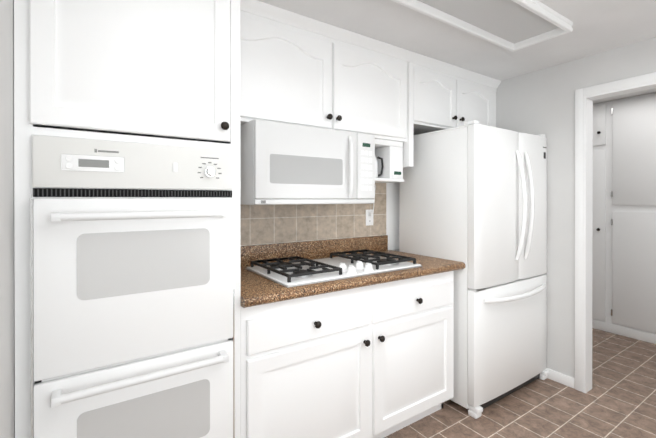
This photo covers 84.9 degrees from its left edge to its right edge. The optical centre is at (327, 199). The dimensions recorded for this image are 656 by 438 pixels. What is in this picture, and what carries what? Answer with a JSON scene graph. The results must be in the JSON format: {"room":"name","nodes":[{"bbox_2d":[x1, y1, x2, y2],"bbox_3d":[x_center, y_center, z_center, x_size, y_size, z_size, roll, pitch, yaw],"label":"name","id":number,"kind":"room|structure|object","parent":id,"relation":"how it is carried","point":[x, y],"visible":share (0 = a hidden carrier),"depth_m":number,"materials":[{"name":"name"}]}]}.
{"room":"kitchen","nodes":[
{"label":"kitchen","id":0,"kind":"room"},
{"bbox_2d":[0,0,14,437],"bbox_3d":[-0.343,0.173,0.092,0.120,2.250,3.400,0,0,-34],"label":"wall","id":1,"kind":"structure","parent":0,"point":[7,353],"depth_m":0.95,"materials":[{"name":"grey paint"}]},
{"bbox_2d":[258,0,655,103],"bbox_3d":[1.645,-0.985,1.505,5.000,0.060,3.520,0,0,-34],"label":"ceiling","id":2,"kind":"structure","parent":0,"point":[599,26],"depth_m":2.04,"materials":[{"name":"paint"}]},
{"bbox_2d":[391,0,572,51],"bbox_3d":[0.625,-0.929,1.661,1.445,0.052,0.330,0,0,-34],"label":"light","id":3,"kind":"object","parent":2,"relation":"attached to","point":[512,25],"visible":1,"depth_m":1.85,"materials":[{"name":"white plastic"}]},
{"bbox_2d":[384,328,655,437],"bbox_3d":[1.645,1.335,1.511,5.000,0.080,3.520,0,0,-34],"label":"floor","id":4,"kind":"structure","parent":0,"point":[618,400],"depth_m":2.21,"materials":[{"name":"tile"}]},
{"bbox_2d":[14,0,240,437],"bbox_3d":[-0.780,0.171,1.455,0.678,2.248,0.648,0,0,-34],"label":"tall cabinet","id":5,"kind":"object","parent":4,"relation":"on","point":[164,72],"visible":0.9,"depth_m":1.17,"materials":[{"name":"white paint"}]},
{"bbox_2d":[30,134,234,437],"bbox_3d":[-0.752,0.451,1.417,0.603,1.286,0.650,0,0,-34],"label":"wall oven","id":6,"kind":"object","parent":5,"relation":"in","point":[132,295],"visible":1,"depth_m":1.17,"materials":[{"name":"white metal"}]},
{"bbox_2d":[241,284,376,437],"bbox_3d":[-0.231,0.857,1.848,0.669,0.874,0.616,0,0,-34],"label":"base cabinet","id":7,"kind":"object","parent":4,"relation":"on","point":[374,361],"depth_m":1.59,"materials":[{"name":"white paint"}]},
{"bbox_2d":[240,235,464,307],"bbox_3d":[0.073,0.341,2.036,1.384,0.156,0.643,0,0,-34],"label":"countertop","id":8,"kind":"structure","parent":7,"relation":"on","point":[256,289],"depth_m":2.03,"materials":[{"name":"stone"}]},
{"bbox_2d":[245,249,422,287],"bbox_3d":[0.042,0.350,1.983,0.855,0.055,0.490,0,0,-34],"label":"cooktop","id":9,"kind":"object","parent":8,"relation":"in","point":[298,271],"visible":1,"depth_m":1.87,"materials":[{"name":"white metal"}]},
{"bbox_2d":[377,271,453,437],"bbox_3d":[0.321,0.856,2.221,0.663,0.874,0.616,0,0,-34],"label":"base cabinet","id":10,"kind":"object","parent":4,"relation":"on","point":[415,316],"depth_m":1.95,"materials":[{"name":"white paint"}]},
{"bbox_2d":[399,120,548,418],"bbox_3d":[1.075,0.410,2.575,0.871,1.764,0.695,0,0,-34],"label":"refrigerator","id":11,"kind":"object","parent":4,"relation":"on","point":[473,195],"visible":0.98,"depth_m":2.27,"materials":[{"name":"white metal"}]},
{"bbox_2d":[592,102,607,331],"bbox_3d":[2.721,0.165,3.845,0.396,2.248,0.607,0,0,-34],"label":"tall cabinet","id":12,"kind":"object","parent":4,"relation":"on","point":[600,110],"depth_m":3.54,"materials":[{"name":"white paint"}]},
{"bbox_2d":[608,93,655,343],"bbox_3d":[3.098,0.166,3.287,0.396,2.248,0.741,0,0,-34],"label":"door","id":13,"kind":"structure","parent":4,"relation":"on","point":[624,231],"depth_m":3.33,"materials":[{"name":"white paint"}]},
{"bbox_2d":[496,37,655,377],"bbox_3d":[2.182,0.169,1.798,0.075,2.250,3.400,0,0,-34],"label":"wall","id":14,"kind":"structure","parent":0,"point":[541,101],"depth_m":2.53,"materials":[{"name":"grey paint"}]},
{"bbox_2d":[545,368,574,388],"bbox_3d":[1.441,1.255,2.818,0.013,0.072,0.882,0,0,-34],"label":"baseboard","id":15,"kind":"structure","parent":14,"relation":"attached to","point":[561,378],"depth_m":2.51,"materials":[{"name":"white wood"}]},
{"bbox_2d":[575,72,655,392],"bbox_3d":[2.013,0.273,2.049,0.107,2.040,1.025,0,0,-34],"label":"door frame","id":16,"kind":"structure","parent":14,"relation":"attached to","point":[585,97],"depth_m":2.41,"materials":[{"name":"white wood"}]},
{"bbox_3d":[0.693,0.166,2.917,5.000,2.250,0.120,0,0,-34],"label":"wall","id":17,"kind":"structure","parent":0,"visible":0},
{"bbox_2d":[240,182,398,249],"bbox_3d":[-0.017,-0.015,2.360,1.640,0.784,0.007,0,0,-34],"label":"tile backsplash","id":18,"kind":"structure","parent":17,"relation":"attached to","point":[266,224],"depth_m":2.34,"materials":[{"name":"beige tile"}]},
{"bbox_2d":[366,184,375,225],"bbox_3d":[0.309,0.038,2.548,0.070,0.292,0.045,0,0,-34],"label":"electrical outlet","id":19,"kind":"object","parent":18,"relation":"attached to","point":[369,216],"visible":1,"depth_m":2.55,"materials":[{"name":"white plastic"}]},
{"bbox_2d":[240,0,415,167],"bbox_3d":[-0.069,-0.586,2.126,1.252,0.739,0.330,0,0,-34],"label":"upper cabinet","id":20,"kind":"object","parent":17,"relation":"attached to","point":[297,69],"depth_m":1.96,"materials":[{"name":"white paint"}]},
{"bbox_2d":[240,119,374,204],"bbox_3d":[-0.132,-0.177,2.012,0.736,0.401,0.449,0,0,-34],"label":"over-the-range microwave","id":21,"kind":"object","parent":20,"relation":"attached to","point":[281,163],"visible":0.96,"depth_m":1.80,"materials":[{"name":"white plastic"}]},
{"bbox_2d":[375,139,403,182],"bbox_3d":[0.317,-0.247,2.366,0.271,0.263,0.250,0,0,-34],"label":"coffee maker","id":22,"kind":"object","parent":20,"relation":"attached to","point":[388,161],"visible":0.48,"depth_m":2.31,"materials":[{"name":"white plastic"}]},
{"bbox_2d":[416,53,499,134],"bbox_3d":[0.870,-0.587,2.761,1.016,0.739,0.330,0,0,-34],"label":"upper cabinet","id":23,"kind":"object","parent":17,"relation":"attached to","point":[448,96],"depth_m":2.58,"materials":[{"name":"white paint"}]}
]}

